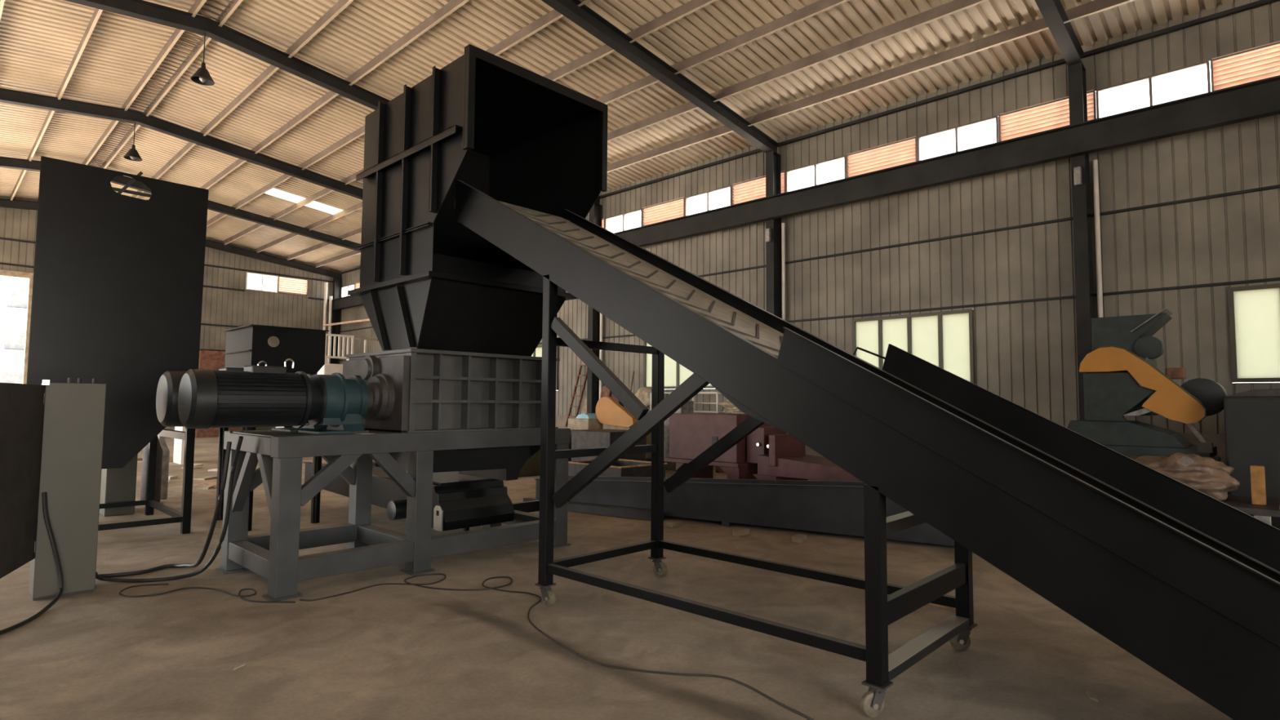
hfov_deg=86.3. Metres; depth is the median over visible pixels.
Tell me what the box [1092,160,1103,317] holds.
downpipe
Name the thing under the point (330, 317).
downpipe
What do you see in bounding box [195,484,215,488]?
scrap
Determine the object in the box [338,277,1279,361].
trim
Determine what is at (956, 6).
trim
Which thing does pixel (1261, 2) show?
trim
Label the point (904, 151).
louvres
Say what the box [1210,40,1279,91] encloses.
louvres
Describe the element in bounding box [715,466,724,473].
bench
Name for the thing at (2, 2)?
trim
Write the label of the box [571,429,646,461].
plinth
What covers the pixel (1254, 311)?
window
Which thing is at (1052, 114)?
louvres
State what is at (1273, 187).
trim
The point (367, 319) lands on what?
pipe
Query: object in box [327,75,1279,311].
crane runway beam
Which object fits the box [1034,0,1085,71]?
beam
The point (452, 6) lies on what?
trim
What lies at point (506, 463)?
tray
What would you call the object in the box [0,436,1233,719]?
floor
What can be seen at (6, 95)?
beam
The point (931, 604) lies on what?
wood offcut
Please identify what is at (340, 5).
trim
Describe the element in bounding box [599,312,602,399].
downpipe
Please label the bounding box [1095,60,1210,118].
window
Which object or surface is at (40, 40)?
ceiling
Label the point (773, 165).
column
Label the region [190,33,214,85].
pendant lamp
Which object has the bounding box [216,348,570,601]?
paper shredder
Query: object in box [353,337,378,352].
guard rail
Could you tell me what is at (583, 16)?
beam
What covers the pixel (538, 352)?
window
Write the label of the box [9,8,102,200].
trim
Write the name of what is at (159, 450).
gas cylinder
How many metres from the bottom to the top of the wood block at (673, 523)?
0.058 m
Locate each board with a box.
[580,395,586,413]
[600,386,610,397]
[611,393,619,403]
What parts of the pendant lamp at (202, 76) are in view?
lamp shade, bulb, cord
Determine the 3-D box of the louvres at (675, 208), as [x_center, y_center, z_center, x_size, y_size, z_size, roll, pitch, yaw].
[0.639,-3.909,18.253,1.500,0.596,0.100,-3,-5,43]
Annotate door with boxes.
[0,269,33,383]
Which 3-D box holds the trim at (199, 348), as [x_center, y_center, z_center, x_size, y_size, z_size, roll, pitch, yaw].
[-17.941,-0.413,28.185,0.055,0.060,10.836,-3,-5,43]
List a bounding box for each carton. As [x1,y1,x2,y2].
[98,453,137,516]
[568,417,602,430]
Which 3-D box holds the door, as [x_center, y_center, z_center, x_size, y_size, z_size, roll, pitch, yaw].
[-23.512,-0.257,22.296,0.180,5.950,5.340,-3,-5,43]
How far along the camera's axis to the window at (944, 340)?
13.30 m
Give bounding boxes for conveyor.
[302,461,539,531]
[453,179,1279,719]
[523,475,954,546]
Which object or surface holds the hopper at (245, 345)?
on the floor
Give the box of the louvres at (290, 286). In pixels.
[277,275,307,296]
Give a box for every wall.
[0,195,340,430]
[338,0,1279,493]
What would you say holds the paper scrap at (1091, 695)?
on the floor
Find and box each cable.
[0,492,63,635]
[95,435,243,582]
[95,441,231,577]
[119,583,295,603]
[299,573,814,719]
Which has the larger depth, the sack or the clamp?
the sack
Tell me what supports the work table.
on the floor
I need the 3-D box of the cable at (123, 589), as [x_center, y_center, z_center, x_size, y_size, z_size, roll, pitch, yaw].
[-3.303,1.804,5.297,1.537,0.012,0.370,0,-4,6]
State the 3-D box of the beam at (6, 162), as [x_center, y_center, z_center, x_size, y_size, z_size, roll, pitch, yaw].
[-16.805,-5.219,20.962,0.200,1.373,20.136,-3,-5,43]
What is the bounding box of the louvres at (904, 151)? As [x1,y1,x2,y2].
[846,136,917,177]
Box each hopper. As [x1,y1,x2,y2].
[215,324,328,531]
[347,44,608,355]
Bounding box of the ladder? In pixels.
[564,364,587,426]
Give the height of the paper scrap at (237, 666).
0.008 m
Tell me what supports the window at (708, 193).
in the wall at (1025, 354)
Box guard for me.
[317,333,354,374]
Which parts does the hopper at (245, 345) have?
post, panel, post, panel, post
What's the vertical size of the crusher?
1.629 m
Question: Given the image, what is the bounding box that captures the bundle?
[717,399,744,413]
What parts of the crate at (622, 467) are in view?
panel, panel, panel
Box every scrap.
[168,475,177,479]
[181,465,202,468]
[193,463,203,466]
[193,475,217,479]
[194,481,217,485]
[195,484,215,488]
[233,661,246,670]
[1086,690,1097,702]
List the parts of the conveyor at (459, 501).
plate, drum motor, bearing plate, arm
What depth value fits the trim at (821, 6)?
12.58 m
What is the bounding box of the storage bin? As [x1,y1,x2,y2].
[26,155,208,533]
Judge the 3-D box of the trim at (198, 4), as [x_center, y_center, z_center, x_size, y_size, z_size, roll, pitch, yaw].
[-6.066,-6.530,10.544,42.000,0.186,0.060,-3,-5,43]
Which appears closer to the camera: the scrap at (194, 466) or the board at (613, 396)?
the scrap at (194, 466)
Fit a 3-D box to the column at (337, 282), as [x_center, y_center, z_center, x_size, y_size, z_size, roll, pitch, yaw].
[-14.228,-0.235,31.852,0.200,7.238,0.320,-3,-5,43]
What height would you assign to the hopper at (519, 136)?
2.519 m
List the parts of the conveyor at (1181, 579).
leg, cross rail, cross rail, cross rail, leg, rail, rail, handle, leg, cross rail, plate, cross rail, cross rail, leg, hopper plate, hopper plate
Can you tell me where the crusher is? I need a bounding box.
[595,396,665,462]
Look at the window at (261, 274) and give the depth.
29.85 m
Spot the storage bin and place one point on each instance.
(117, 283)
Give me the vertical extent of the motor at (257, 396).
0.621 m
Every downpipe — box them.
[322,282,328,330]
[327,296,332,363]
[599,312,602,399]
[781,222,785,319]
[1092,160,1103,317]
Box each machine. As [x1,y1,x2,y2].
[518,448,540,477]
[663,413,862,481]
[1066,307,1227,457]
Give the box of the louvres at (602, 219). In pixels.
[601,217,604,228]
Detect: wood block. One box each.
[666,520,681,527]
[732,528,750,536]
[791,533,806,542]
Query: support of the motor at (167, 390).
on the paper shredder
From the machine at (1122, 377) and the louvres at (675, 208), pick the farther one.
the louvres at (675, 208)
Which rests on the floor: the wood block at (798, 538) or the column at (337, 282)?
the wood block at (798, 538)
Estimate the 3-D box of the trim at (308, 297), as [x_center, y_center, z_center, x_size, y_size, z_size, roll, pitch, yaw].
[-14.677,-2.810,31.763,0.055,0.060,1.406,-3,-5,43]
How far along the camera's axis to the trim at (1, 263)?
28.21 m
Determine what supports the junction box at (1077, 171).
attached to the wall at (1025, 354)
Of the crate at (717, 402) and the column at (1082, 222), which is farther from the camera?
the crate at (717, 402)
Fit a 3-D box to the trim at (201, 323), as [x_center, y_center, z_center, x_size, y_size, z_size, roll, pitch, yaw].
[-17.933,-1.471,28.251,0.055,0.060,10.836,-3,-5,43]
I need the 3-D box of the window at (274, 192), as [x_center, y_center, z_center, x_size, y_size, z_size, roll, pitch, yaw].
[-11.715,-5.436,22.565,0.800,0.121,1.100,-3,-5,43]
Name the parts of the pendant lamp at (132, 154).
lamp shade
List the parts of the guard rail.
post, rail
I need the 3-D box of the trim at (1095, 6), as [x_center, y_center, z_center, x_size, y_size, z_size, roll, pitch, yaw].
[0.202,-5.117,17.086,42.000,0.186,0.060,-3,-5,43]
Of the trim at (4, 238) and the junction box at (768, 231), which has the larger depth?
the trim at (4, 238)
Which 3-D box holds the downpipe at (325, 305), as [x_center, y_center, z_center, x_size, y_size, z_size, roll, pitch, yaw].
[-14.450,-0.110,31.175,0.140,6.900,0.136,-3,-5,43]
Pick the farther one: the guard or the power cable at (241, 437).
the guard
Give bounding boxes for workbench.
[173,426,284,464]
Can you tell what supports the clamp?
attached to the work table
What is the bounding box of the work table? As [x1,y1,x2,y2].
[1219,494,1279,517]
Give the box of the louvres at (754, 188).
[731,170,786,204]
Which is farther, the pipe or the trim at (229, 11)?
the pipe
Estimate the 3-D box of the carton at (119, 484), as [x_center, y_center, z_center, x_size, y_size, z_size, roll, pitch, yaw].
[-6.928,1.607,9.042,0.600,0.820,0.320,-3,-5,43]
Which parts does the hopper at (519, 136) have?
panel, panel, panel, panel, panel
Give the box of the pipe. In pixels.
[322,318,369,326]
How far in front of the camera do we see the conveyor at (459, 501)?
7.38 m
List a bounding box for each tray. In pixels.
[375,444,540,480]
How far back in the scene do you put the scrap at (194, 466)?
14.89 m
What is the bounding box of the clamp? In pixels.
[1253,515,1271,525]
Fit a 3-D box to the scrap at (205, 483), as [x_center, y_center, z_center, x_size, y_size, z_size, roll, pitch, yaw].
[-7.634,2.181,12.133,0.363,0.050,0.363,1,-4,-7]
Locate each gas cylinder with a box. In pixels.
[140,436,163,502]
[157,435,169,499]
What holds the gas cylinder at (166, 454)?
on the floor
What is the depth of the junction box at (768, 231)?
15.41 m
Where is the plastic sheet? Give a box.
[576,413,597,418]
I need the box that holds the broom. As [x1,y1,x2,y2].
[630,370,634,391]
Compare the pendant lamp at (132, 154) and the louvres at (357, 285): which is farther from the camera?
the louvres at (357, 285)
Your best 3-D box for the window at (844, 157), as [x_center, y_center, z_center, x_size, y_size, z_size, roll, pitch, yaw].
[3.904,-4.072,15.161,1.470,0.570,0.100,-3,-5,43]
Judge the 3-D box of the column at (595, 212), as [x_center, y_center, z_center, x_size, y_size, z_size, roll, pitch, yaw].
[-1.312,-0.905,19.622,0.200,7.238,0.320,-3,-5,43]
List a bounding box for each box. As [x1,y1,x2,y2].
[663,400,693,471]
[765,228,771,242]
[1073,166,1081,186]
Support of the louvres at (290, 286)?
attached to the wall at (220, 306)
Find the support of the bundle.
on the bench
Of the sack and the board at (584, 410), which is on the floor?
the board at (584, 410)
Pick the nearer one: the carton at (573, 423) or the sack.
the carton at (573, 423)
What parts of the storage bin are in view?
panel, panel, leg, leg, panel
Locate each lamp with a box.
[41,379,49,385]
[123,122,142,161]
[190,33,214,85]
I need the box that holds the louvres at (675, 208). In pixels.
[642,196,684,226]
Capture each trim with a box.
[0,0,4,21]
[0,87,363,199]
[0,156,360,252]
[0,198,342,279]
[0,237,333,282]
[0,262,244,291]
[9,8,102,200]
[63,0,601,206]
[81,0,206,164]
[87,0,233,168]
[100,0,243,168]
[131,0,354,198]
[199,348,225,351]
[200,0,469,189]
[200,323,328,333]
[206,0,591,226]
[222,0,717,244]
[254,0,849,253]
[284,0,989,260]
[308,297,328,300]
[313,0,1135,267]
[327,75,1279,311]
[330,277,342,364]
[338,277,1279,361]
[339,0,1279,274]
[339,184,1279,332]
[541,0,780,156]
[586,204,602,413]
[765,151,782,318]
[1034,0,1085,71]
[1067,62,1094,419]
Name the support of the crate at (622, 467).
on the floor
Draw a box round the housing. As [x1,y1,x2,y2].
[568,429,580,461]
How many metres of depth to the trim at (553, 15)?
17.21 m
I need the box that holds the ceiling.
[0,0,1240,271]
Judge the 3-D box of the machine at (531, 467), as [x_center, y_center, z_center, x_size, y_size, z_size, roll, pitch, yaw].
[-2.369,1.801,14.210,0.700,1.147,1.196,-3,-5,43]
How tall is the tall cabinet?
1.660 m
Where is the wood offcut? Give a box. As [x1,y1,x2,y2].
[926,603,955,610]
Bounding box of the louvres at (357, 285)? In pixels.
[354,281,359,288]
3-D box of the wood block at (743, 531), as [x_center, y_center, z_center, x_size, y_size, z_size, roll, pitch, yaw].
[1.158,1.970,7.810,0.200,0.058,0.100,4,-5,-41]
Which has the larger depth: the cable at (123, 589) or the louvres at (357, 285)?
the louvres at (357, 285)
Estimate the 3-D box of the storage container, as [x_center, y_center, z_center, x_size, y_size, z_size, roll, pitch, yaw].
[-17.221,1.392,27.875,1.000,3.450,1.600,-3,-5,43]
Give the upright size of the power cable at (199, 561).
1.164 m
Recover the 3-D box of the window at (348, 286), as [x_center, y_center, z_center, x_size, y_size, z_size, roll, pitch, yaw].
[-13.511,-3.169,31.650,1.470,0.570,0.100,-3,-5,43]
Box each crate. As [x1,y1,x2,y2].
[568,458,666,477]
[650,391,723,413]
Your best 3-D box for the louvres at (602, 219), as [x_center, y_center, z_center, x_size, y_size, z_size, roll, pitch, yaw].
[-1.538,-3.796,20.314,1.500,0.596,0.100,-3,-5,43]
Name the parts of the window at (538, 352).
pane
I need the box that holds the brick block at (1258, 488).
[1249,465,1266,505]
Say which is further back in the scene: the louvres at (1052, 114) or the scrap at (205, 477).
the scrap at (205, 477)
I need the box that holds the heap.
[1134,452,1239,500]
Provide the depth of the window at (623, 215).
19.27 m
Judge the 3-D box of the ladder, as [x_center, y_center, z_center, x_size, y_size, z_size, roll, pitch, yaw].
[-1.909,1.428,19.846,0.904,2.616,0.332,1,-4,-5]
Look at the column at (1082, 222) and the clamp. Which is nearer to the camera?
the clamp
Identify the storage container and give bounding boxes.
[195,350,242,437]
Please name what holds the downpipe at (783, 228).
on the floor
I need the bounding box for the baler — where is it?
[1201,388,1279,528]
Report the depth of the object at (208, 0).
15.29 m
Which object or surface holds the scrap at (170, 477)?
on the floor
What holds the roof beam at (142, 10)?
attached to the wall at (1025, 354)
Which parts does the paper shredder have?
foot plate, leg, foot plate, leg, deck plate, leg, shim plate, plate, foot plate, leg, leg, leg, foot plate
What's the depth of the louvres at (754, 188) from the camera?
16.31 m
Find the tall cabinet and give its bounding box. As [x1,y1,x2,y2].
[0,377,106,600]
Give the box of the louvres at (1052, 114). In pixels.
[998,89,1097,142]
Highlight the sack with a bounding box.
[635,386,651,408]
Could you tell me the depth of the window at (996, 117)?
13.08 m
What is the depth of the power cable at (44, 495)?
5.08 m
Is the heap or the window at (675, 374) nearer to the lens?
the heap
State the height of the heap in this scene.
0.457 m
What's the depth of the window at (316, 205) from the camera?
23.48 m
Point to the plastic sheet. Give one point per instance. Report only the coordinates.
(585, 415)
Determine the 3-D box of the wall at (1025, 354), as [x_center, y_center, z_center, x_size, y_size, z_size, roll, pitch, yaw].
[1.073,-1.238,17.793,42.000,7.710,0.240,-3,-5,43]
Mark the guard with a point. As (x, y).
(328, 368)
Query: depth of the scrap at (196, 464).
15.45 m
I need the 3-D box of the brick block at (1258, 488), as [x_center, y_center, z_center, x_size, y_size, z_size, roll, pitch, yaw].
[6.018,1.217,6.649,0.105,0.370,0.130,-3,-5,43]
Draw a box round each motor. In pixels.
[155,360,327,431]
[177,358,374,434]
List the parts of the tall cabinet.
door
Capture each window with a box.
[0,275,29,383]
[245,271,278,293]
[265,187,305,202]
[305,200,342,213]
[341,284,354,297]
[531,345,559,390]
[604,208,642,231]
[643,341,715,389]
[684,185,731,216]
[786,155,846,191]
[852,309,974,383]
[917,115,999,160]
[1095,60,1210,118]
[1227,283,1279,382]
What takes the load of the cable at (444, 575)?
on the floor
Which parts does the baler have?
sloped lid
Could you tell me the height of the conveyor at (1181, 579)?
3.886 m
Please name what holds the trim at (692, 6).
attached to the wall at (220, 306)

